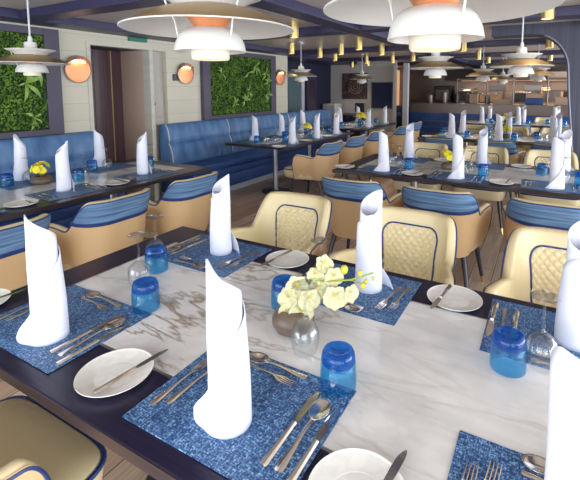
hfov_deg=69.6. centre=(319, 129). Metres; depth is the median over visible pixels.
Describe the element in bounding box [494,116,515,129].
dining chair
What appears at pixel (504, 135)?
flower bowl
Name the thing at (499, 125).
napkin
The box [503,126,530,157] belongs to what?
dining chair
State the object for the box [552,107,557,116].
napkin
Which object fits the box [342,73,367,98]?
framed picture
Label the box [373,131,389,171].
napkin
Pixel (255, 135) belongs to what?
napkin
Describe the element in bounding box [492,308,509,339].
spoon
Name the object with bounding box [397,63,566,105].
wall
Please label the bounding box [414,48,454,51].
diffuser
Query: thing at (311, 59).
beam
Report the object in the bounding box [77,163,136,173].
placemat
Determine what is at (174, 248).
spoon
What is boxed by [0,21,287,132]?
wall
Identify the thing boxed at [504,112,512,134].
napkin
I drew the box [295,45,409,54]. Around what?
beam
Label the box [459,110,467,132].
napkin
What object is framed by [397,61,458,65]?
beam
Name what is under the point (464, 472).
fork
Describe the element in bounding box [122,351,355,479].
placemat
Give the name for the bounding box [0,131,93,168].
cushion
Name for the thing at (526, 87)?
storage box
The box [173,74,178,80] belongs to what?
thermostat
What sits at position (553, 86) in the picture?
storage box
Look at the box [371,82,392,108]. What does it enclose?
window
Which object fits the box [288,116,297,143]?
napkin
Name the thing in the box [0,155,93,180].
cushion
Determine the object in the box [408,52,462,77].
pendant lamp
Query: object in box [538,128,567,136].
dining chair
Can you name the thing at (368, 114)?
napkin
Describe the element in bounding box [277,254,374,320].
orchid spray
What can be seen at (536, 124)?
dining table
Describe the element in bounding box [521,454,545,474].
spoon
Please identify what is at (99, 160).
napkin
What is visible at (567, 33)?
wall
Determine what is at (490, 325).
table knife
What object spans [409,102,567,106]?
countertop
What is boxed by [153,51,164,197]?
door frame
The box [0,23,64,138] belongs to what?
wall panel
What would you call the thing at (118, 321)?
spoon
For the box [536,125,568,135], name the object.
dining chair
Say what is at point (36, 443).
dining chair
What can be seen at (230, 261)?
fork
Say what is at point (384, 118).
napkin
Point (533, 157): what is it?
dining chair
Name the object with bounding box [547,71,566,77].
storage box
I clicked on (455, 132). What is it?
placemat
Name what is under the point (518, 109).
napkin
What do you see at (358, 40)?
recessed light
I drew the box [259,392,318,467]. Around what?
table knife
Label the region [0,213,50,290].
dining chair
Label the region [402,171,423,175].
bread plate
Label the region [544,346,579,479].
napkin
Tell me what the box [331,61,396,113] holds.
wall
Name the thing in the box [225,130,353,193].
dining table
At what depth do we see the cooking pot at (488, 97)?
11.41 m
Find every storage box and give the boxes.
[469,94,478,103]
[489,85,506,89]
[492,99,513,103]
[524,85,541,90]
[525,98,543,104]
[526,93,543,97]
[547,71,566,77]
[550,83,566,90]
[555,97,567,104]
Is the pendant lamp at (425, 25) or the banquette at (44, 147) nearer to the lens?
the pendant lamp at (425, 25)
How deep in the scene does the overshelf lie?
10.99 m
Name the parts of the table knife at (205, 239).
blade, handle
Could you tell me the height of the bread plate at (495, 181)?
0.016 m
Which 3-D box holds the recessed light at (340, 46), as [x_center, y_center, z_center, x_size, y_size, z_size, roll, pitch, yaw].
[0.342,-1.300,6.757,0.096,0.165,0.096,3,6,28]
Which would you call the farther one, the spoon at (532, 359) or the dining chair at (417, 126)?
the dining chair at (417, 126)
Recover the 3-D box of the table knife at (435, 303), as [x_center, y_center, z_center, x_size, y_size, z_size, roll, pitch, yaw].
[0.427,0.587,1.464,0.017,0.006,0.206,4,7,34]
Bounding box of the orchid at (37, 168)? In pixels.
[30,161,49,176]
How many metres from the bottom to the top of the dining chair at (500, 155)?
0.829 m
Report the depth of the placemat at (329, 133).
6.71 m
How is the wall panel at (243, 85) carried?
attached to the wall at (182, 102)
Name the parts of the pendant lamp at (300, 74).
lamp shade, lamp shade, lamp shade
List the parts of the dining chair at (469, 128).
quilted panel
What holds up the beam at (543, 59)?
attached to the ceiling
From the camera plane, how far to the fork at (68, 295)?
1.37 m
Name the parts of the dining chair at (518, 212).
band trim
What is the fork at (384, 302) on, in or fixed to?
on the placemat at (368, 301)
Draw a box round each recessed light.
[288,43,294,53]
[290,21,298,37]
[317,48,322,57]
[338,44,343,54]
[356,38,361,49]
[364,56,368,63]
[379,45,384,54]
[390,55,394,62]
[410,52,415,60]
[460,42,466,51]
[476,51,480,59]
[486,57,490,62]
[541,8,554,19]
[545,39,553,47]
[547,55,552,60]
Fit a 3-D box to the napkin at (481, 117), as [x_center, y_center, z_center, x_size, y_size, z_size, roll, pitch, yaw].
[3.426,-0.320,8.815,0.131,0.378,0.107,-3,6,-24]
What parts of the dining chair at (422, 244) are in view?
quilted panel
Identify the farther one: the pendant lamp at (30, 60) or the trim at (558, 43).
the trim at (558, 43)
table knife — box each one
[0,289,24,297]
[49,314,122,353]
[55,323,130,365]
[92,349,168,393]
[163,235,200,250]
[170,238,207,254]
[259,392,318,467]
[260,250,291,265]
[286,407,339,479]
[384,450,406,479]
[430,284,451,308]
[486,302,498,336]
[509,309,519,346]
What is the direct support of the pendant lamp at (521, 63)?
hanging from the ceiling
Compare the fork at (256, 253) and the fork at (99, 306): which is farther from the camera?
the fork at (256, 253)
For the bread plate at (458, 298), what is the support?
on the dining table at (419, 381)
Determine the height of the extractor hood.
0.342 m
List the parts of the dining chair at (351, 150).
band trim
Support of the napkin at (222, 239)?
on the placemat at (200, 252)
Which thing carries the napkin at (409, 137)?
on the placemat at (392, 157)
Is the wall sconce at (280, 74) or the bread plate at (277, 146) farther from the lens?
the wall sconce at (280, 74)
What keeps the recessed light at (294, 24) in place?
in the ceiling
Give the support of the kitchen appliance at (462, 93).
on the countertop
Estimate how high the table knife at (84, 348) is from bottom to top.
0.006 m
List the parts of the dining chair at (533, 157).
quilted panel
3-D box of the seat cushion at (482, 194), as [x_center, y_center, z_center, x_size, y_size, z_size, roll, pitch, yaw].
[1.751,0.634,4.550,0.536,0.135,0.575,3,6,28]
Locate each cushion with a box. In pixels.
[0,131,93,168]
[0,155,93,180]
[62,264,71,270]
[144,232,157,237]
[159,109,331,143]
[160,120,332,163]
[284,165,312,179]
[393,179,442,189]
[452,186,505,200]
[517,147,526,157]
[519,193,579,205]
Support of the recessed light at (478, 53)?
in the ceiling
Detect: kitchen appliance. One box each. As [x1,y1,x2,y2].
[434,86,453,102]
[455,88,475,102]
[478,92,504,102]
[512,91,535,103]
[541,87,562,103]
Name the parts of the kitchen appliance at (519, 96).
panel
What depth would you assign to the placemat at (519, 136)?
6.57 m
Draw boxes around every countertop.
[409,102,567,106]
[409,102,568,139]
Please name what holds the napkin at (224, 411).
on the placemat at (275, 404)
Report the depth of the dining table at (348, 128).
8.15 m
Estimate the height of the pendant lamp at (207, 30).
0.665 m
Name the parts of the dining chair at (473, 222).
band trim, leg, leg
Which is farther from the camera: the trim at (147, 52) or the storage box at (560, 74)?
the storage box at (560, 74)
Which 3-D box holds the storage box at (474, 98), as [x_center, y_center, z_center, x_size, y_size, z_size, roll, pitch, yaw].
[4.308,-0.859,11.633,0.216,0.260,0.296,3,6,28]
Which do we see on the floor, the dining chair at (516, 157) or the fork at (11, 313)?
the dining chair at (516, 157)
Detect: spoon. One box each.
[58,317,125,356]
[85,291,122,307]
[167,238,201,251]
[172,259,205,267]
[249,352,307,379]
[274,397,331,472]
[320,300,360,311]
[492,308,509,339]
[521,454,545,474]
[531,358,549,364]
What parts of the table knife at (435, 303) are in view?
blade, handle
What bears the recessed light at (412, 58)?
in the ceiling
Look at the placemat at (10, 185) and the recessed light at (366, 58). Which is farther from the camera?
the recessed light at (366, 58)
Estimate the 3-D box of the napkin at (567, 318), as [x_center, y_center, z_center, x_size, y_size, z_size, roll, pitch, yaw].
[0.765,0.441,1.203,0.137,0.375,0.106,3,7,31]
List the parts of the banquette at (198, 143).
seat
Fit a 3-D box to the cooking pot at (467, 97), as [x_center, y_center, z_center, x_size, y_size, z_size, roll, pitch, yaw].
[4.204,-0.898,11.858,0.122,0.292,0.122,3,6,28]
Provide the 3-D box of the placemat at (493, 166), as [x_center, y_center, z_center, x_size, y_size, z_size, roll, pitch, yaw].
[1.560,0.348,4.044,0.438,0.002,0.330,3,6,28]
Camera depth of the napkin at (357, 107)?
8.98 m
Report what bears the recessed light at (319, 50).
in the ceiling
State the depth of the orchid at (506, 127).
6.23 m
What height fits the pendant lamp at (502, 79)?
0.610 m
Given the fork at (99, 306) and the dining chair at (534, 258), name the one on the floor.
the dining chair at (534, 258)
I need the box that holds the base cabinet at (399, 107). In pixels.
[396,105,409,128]
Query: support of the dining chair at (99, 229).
on the floor
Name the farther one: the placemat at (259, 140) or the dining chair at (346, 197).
the placemat at (259, 140)
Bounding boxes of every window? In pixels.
[288,71,304,111]
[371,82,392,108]
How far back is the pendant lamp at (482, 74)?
6.25 m
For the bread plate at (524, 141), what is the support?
on the dining table at (435, 134)
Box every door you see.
[90,49,126,194]
[306,74,315,110]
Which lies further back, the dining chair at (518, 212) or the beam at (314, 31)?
the beam at (314, 31)
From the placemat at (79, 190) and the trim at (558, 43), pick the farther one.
the trim at (558, 43)
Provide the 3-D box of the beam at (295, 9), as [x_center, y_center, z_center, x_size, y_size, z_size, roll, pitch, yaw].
[1.106,-1.263,5.964,0.220,0.080,16.100,3,6,28]
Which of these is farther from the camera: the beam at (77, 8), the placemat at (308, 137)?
the placemat at (308, 137)
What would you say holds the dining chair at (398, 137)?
on the floor
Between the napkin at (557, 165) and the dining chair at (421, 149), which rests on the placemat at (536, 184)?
the napkin at (557, 165)
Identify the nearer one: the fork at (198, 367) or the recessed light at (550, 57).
the fork at (198, 367)
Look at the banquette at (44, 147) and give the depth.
4.12 m
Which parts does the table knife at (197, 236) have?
handle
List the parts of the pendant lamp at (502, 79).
lamp shade, lamp shade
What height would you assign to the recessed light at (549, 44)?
0.165 m
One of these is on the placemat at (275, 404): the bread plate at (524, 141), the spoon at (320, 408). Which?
the spoon at (320, 408)
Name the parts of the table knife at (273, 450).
handle, blade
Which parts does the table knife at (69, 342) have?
handle, blade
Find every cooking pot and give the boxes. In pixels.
[427,93,432,102]
[441,91,447,102]
[454,94,459,102]
[465,93,469,102]
[485,95,489,103]
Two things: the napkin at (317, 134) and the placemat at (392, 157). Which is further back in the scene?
the napkin at (317, 134)
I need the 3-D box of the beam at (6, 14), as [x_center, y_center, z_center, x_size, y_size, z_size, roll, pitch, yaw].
[-2.701,-1.079,4.119,0.330,0.080,9.200,3,6,28]
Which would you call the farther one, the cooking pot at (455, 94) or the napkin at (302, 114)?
the cooking pot at (455, 94)
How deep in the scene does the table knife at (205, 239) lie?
1.96 m
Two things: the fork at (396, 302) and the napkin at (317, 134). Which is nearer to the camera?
the fork at (396, 302)
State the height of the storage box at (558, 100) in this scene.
0.200 m
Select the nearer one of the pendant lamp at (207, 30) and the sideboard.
the pendant lamp at (207, 30)
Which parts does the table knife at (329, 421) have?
handle, blade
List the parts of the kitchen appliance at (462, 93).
panel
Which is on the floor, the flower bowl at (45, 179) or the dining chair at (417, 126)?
the dining chair at (417, 126)
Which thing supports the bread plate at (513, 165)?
on the dining table at (515, 174)
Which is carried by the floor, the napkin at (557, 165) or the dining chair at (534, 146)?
the dining chair at (534, 146)
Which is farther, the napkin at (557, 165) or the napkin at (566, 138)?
the napkin at (566, 138)
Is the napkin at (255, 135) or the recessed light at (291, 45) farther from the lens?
the recessed light at (291, 45)
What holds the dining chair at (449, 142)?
on the floor
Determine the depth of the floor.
4.17 m
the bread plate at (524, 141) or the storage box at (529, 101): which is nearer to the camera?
the bread plate at (524, 141)
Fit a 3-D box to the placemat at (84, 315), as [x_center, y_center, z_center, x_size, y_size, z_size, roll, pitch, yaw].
[-0.829,0.617,1.342,0.438,0.002,0.330,3,6,28]
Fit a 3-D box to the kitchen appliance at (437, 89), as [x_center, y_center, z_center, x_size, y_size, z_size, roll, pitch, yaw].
[3.931,-1.113,13.222,0.500,0.550,0.540,3,6,28]
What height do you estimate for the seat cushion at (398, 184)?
0.135 m
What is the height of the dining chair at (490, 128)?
0.829 m
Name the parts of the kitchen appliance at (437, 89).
panel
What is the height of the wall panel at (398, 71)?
1.200 m
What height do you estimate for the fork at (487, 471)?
0.008 m
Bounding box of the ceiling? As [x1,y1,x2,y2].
[0,0,579,66]
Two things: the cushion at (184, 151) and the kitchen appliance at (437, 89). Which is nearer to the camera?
the cushion at (184, 151)
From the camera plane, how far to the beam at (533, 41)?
6.13 m
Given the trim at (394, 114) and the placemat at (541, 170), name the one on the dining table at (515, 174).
the placemat at (541, 170)
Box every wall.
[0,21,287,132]
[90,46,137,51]
[121,50,147,194]
[287,61,330,110]
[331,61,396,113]
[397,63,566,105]
[491,21,579,164]
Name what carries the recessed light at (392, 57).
in the ceiling
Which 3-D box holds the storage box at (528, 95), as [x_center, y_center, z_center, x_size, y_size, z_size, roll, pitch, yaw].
[5.625,-0.887,10.909,0.416,0.120,0.296,3,6,28]
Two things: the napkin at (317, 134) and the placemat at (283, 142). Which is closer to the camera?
the placemat at (283, 142)
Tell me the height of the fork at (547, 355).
0.007 m
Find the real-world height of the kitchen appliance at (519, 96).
0.420 m
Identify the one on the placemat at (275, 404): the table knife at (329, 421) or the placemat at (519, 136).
the table knife at (329, 421)
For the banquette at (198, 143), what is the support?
on the floor
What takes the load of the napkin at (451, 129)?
on the placemat at (440, 136)
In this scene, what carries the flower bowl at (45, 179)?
on the dining table at (78, 177)
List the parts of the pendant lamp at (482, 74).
lamp shade, lamp shade, lamp shade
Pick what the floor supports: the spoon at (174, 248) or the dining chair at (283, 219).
the dining chair at (283, 219)
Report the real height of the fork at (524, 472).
0.007 m
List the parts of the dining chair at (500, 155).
quilted panel, leg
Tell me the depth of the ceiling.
5.96 m
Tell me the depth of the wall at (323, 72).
11.19 m
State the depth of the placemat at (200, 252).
1.85 m
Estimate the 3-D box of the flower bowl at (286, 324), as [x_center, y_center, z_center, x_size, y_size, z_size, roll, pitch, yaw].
[-0.082,0.586,1.288,0.132,0.074,0.132,3,6,28]
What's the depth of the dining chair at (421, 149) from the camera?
5.05 m
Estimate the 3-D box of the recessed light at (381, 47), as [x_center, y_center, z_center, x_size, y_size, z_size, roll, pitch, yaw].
[1.017,-1.311,6.867,0.096,0.165,0.096,3,6,28]
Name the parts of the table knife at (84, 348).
handle, blade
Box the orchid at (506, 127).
[503,125,511,132]
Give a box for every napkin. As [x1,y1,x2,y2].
[13,134,29,180]
[16,215,69,346]
[55,140,74,191]
[92,128,105,166]
[136,132,151,174]
[193,259,251,439]
[210,174,238,255]
[249,115,258,140]
[277,113,284,135]
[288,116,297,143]
[298,110,305,131]
[313,113,321,138]
[333,112,341,133]
[338,107,342,125]
[354,106,360,122]
[354,189,392,293]
[366,108,372,126]
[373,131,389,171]
[382,106,388,123]
[403,123,416,158]
[445,113,454,137]
[447,134,463,178]
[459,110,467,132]
[476,127,490,164]
[478,106,484,122]
[487,105,492,120]
[492,114,502,140]
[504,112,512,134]
[515,106,520,124]
[521,106,526,122]
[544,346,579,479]
[545,137,564,189]
[547,116,557,143]
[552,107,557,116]
[554,221,579,352]
[556,112,561,137]
[561,129,573,171]
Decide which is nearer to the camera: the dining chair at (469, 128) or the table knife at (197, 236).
the table knife at (197, 236)
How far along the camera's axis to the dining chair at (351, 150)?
5.86 m
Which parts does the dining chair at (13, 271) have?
band trim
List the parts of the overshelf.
post, post, post, post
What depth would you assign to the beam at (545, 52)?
8.25 m
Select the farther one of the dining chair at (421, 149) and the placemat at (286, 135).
the placemat at (286, 135)
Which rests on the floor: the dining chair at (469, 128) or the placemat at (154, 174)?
the dining chair at (469, 128)
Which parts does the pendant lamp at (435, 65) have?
lamp shade, lamp shade, lamp shade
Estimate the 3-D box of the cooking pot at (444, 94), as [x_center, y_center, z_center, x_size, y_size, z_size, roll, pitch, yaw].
[3.557,-0.934,11.922,0.184,0.352,0.184,3,6,28]
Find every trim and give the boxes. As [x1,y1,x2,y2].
[85,41,167,200]
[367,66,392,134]
[392,63,396,131]
[545,35,572,151]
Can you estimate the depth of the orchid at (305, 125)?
6.62 m
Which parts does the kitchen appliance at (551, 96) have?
panel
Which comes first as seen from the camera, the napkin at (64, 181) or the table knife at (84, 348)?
the table knife at (84, 348)
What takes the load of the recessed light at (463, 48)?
in the ceiling
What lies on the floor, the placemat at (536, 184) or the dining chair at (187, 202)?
the dining chair at (187, 202)
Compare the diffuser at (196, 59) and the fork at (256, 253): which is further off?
the fork at (256, 253)
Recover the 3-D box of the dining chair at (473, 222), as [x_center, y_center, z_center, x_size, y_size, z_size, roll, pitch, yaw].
[0.919,0.785,3.094,0.633,0.829,0.708,3,6,28]
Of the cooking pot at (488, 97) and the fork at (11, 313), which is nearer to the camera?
the fork at (11, 313)
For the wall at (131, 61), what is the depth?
5.60 m
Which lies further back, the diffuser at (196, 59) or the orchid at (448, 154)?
the orchid at (448, 154)
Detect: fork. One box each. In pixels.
[0,305,28,319]
[5,293,72,320]
[80,296,109,310]
[149,358,206,404]
[165,370,207,403]
[181,256,205,264]
[217,252,252,266]
[228,252,260,266]
[250,362,294,386]
[374,287,402,309]
[387,286,411,309]
[461,460,478,479]
[484,460,501,479]
[521,469,543,479]
[537,349,550,357]
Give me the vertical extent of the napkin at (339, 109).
0.377 m
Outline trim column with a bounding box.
[402,63,409,125]
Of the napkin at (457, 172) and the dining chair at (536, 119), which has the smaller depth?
the napkin at (457, 172)
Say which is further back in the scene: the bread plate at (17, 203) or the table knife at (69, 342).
the bread plate at (17, 203)
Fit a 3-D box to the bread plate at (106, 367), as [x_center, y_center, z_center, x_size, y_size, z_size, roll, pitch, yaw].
[-0.533,0.636,1.085,0.188,0.016,0.188,-1,6,-5]
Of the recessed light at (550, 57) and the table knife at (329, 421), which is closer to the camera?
the table knife at (329, 421)
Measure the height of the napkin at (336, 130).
0.367 m
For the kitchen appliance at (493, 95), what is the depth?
12.34 m
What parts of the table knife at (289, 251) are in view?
blade, handle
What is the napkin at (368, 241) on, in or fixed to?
on the placemat at (368, 301)
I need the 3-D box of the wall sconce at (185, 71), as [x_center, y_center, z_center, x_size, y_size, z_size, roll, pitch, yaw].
[-1.876,-0.789,5.882,0.125,0.303,0.300,3,6,28]
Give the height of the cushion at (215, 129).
0.255 m
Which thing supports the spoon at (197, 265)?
on the placemat at (200, 252)
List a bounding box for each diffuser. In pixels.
[196,59,225,59]
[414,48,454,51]
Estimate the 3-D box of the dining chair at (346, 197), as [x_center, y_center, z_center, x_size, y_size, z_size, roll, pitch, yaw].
[0.352,0.755,3.402,0.633,0.829,0.708,3,6,28]
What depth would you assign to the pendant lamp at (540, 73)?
5.90 m
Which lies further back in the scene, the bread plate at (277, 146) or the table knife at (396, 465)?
the bread plate at (277, 146)
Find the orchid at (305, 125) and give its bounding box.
[303,123,311,130]
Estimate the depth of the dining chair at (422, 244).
2.25 m
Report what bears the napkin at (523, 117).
on the placemat
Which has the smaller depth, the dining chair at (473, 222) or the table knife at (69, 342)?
the table knife at (69, 342)
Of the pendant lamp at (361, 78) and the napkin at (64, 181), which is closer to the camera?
the napkin at (64, 181)
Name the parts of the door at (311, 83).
panel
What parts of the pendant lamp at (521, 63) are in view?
lamp shade, lamp shade, rod, lamp shade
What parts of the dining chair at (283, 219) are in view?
quilted panel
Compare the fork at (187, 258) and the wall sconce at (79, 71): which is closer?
the fork at (187, 258)
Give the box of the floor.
[0,140,522,479]
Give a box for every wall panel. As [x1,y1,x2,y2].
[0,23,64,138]
[200,53,275,119]
[397,70,399,104]
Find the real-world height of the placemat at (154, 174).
0.002 m
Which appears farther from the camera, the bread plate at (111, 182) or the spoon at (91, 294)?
the bread plate at (111, 182)
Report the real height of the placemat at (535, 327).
0.002 m
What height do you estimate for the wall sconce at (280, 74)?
0.303 m
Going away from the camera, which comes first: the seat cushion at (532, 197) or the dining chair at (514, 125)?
the seat cushion at (532, 197)
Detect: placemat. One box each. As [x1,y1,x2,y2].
[0,175,55,189]
[0,284,151,373]
[24,183,110,201]
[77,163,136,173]
[114,168,179,180]
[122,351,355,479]
[149,234,271,277]
[238,139,270,142]
[267,134,296,137]
[270,141,305,145]
[279,263,421,325]
[298,136,327,139]
[321,132,345,135]
[352,126,375,127]
[355,164,411,174]
[389,155,430,162]
[426,171,486,182]
[436,135,466,138]
[446,132,476,134]
[447,430,543,479]
[464,161,506,169]
[479,299,579,369]
[488,138,515,141]
[492,134,523,137]
[520,179,579,193]
[535,141,547,143]
[536,167,579,176]
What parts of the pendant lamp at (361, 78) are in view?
lamp shade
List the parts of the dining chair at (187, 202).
band trim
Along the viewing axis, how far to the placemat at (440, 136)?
6.30 m
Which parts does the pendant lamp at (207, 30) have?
lamp shade, lamp shade, lamp shade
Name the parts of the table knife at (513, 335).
blade, handle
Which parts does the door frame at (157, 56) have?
door, panel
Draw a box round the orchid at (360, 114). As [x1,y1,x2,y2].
[356,112,365,118]
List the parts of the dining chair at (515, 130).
quilted panel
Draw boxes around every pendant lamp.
[0,0,70,75]
[117,0,293,60]
[285,42,316,81]
[323,0,564,51]
[351,54,372,83]
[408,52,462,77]
[467,48,499,81]
[490,17,554,76]
[490,57,515,83]
[528,44,556,81]
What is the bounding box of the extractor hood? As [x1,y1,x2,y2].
[445,67,566,80]
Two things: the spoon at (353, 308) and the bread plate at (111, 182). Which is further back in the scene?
the bread plate at (111, 182)
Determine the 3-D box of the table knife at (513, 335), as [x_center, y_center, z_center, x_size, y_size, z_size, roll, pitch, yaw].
[0.608,0.617,1.300,0.019,0.006,0.229,3,6,28]
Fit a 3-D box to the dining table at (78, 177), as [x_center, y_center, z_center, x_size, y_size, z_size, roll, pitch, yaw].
[-2.190,0.829,3.017,1.086,0.751,2.836,3,6,28]
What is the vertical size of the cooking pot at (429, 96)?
0.272 m
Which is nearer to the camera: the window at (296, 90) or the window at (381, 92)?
the window at (296, 90)
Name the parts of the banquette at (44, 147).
seat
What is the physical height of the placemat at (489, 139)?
0.002 m
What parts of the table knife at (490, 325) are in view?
blade, handle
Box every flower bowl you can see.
[29,175,52,184]
[272,305,314,336]
[440,162,451,169]
[503,134,510,137]
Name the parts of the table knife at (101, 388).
handle, blade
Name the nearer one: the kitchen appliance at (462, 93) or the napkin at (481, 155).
the napkin at (481, 155)
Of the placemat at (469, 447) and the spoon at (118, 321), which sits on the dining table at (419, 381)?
the placemat at (469, 447)
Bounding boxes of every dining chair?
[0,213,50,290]
[0,395,106,479]
[49,188,150,270]
[144,171,217,237]
[231,191,331,256]
[283,140,342,195]
[317,134,365,190]
[322,176,403,255]
[328,206,457,284]
[341,129,384,180]
[387,125,407,155]
[389,121,421,154]
[392,142,448,193]
[402,185,492,288]
[424,138,452,151]
[451,145,509,233]
[457,125,486,145]
[466,122,494,133]
[474,141,522,198]
[483,226,567,307]
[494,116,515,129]
[501,197,579,241]
[503,124,534,135]
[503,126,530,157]
[518,149,579,205]
[530,144,550,149]
[531,117,550,135]
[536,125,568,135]
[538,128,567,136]
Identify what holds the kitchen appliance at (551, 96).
on the countertop
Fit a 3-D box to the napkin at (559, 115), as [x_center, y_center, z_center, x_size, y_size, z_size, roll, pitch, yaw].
[3.602,-0.068,6.265,0.137,0.383,0.106,3,7,31]
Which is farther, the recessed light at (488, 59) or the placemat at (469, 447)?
the recessed light at (488, 59)
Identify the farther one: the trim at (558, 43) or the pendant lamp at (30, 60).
the trim at (558, 43)
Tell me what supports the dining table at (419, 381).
on the floor
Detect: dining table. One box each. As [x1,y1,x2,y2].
[0,158,210,221]
[0,226,555,479]
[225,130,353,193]
[320,121,396,140]
[332,154,579,198]
[417,131,550,147]
[455,120,568,127]
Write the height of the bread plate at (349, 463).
0.016 m
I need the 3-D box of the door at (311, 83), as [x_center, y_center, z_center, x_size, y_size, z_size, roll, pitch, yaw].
[-0.224,-0.497,10.775,0.045,1.850,0.500,3,6,28]
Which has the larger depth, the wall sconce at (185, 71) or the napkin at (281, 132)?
the napkin at (281, 132)
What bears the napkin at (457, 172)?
on the placemat at (467, 177)
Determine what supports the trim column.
on the floor
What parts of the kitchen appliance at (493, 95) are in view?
panel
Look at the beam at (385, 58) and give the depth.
9.46 m
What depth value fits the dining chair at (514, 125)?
7.72 m
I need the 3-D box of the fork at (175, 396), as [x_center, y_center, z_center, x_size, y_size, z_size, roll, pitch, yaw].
[-0.308,0.639,1.071,0.025,0.008,0.200,4,7,34]
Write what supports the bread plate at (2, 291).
on the dining table at (419, 381)
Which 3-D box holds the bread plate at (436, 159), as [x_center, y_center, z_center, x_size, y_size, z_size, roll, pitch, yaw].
[1.267,0.315,4.299,0.188,0.016,0.188,-3,6,-28]
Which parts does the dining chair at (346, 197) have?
leg, band trim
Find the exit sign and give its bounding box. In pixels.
[127,37,146,42]
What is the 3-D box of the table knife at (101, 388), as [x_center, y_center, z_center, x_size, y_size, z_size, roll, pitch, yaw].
[-0.487,0.624,1.086,0.017,0.006,0.206,4,7,34]
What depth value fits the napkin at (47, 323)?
1.21 m
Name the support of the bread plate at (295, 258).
on the dining table at (419, 381)
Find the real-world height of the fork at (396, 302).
0.008 m
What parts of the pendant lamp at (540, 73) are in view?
lamp shade, lamp shade, lamp shade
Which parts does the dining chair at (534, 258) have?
quilted panel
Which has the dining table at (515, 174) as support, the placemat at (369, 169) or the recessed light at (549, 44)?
the placemat at (369, 169)
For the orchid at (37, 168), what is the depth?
3.21 m
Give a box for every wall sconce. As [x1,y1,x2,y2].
[64,55,91,82]
[177,63,193,83]
[276,69,285,84]
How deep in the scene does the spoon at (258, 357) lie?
1.13 m
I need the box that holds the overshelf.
[456,78,566,104]
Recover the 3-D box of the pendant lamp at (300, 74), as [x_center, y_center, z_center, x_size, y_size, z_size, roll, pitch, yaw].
[-0.295,-1.046,6.490,0.503,0.610,0.503,2,6,18]
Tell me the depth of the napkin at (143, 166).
3.60 m
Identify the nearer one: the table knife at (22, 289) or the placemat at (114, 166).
the table knife at (22, 289)
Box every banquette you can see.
[0,131,125,227]
[159,109,346,194]
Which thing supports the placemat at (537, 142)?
on the dining table at (435, 134)
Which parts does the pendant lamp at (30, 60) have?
rod, lamp shade, lamp shade, lamp shade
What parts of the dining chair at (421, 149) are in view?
quilted panel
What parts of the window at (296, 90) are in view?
frame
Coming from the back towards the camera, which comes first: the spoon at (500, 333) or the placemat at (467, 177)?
the placemat at (467, 177)
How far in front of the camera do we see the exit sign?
5.18 m
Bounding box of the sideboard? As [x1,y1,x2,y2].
[340,113,368,137]
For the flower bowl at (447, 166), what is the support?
on the dining table at (515, 174)
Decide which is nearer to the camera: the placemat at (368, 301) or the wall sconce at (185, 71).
the placemat at (368, 301)
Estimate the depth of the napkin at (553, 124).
5.59 m
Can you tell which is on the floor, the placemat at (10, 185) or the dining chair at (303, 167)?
the dining chair at (303, 167)
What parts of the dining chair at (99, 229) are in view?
band trim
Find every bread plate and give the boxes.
[0,288,10,304]
[3,199,38,207]
[73,348,153,397]
[104,179,129,184]
[266,250,308,267]
[272,145,285,147]
[308,448,403,479]
[335,164,354,168]
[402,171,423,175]
[427,284,482,311]
[434,158,450,161]
[489,179,514,184]
[511,164,532,167]
[517,140,531,142]
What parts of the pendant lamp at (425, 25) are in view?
lamp shade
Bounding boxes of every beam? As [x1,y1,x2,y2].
[0,7,301,55]
[20,0,171,21]
[243,26,349,40]
[248,0,480,67]
[287,55,356,64]
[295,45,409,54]
[333,55,429,61]
[360,5,579,32]
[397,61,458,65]
[450,50,562,57]
[467,38,554,47]
[469,58,565,63]
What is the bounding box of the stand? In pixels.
[323,103,341,121]
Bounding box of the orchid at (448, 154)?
[441,149,452,162]
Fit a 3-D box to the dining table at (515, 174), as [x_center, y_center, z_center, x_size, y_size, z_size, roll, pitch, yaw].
[1.648,0.764,3.666,2.911,0.751,1.076,3,6,28]
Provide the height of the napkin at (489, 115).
0.365 m
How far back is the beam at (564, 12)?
3.76 m
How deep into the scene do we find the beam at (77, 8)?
3.38 m
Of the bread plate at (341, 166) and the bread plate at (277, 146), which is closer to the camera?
the bread plate at (341, 166)
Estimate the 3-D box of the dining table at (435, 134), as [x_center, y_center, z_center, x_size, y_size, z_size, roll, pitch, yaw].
[2.774,0.500,6.313,2.341,0.751,1.066,3,6,28]
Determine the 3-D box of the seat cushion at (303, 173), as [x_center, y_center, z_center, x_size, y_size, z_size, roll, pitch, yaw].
[-0.124,0.541,5.479,0.575,0.135,0.536,3,6,28]
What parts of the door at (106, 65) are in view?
handle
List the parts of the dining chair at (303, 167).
leg, leg, band trim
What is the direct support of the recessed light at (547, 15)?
in the ceiling
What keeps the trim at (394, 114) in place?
attached to the wall at (348, 105)
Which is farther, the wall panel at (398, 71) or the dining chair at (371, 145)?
the wall panel at (398, 71)

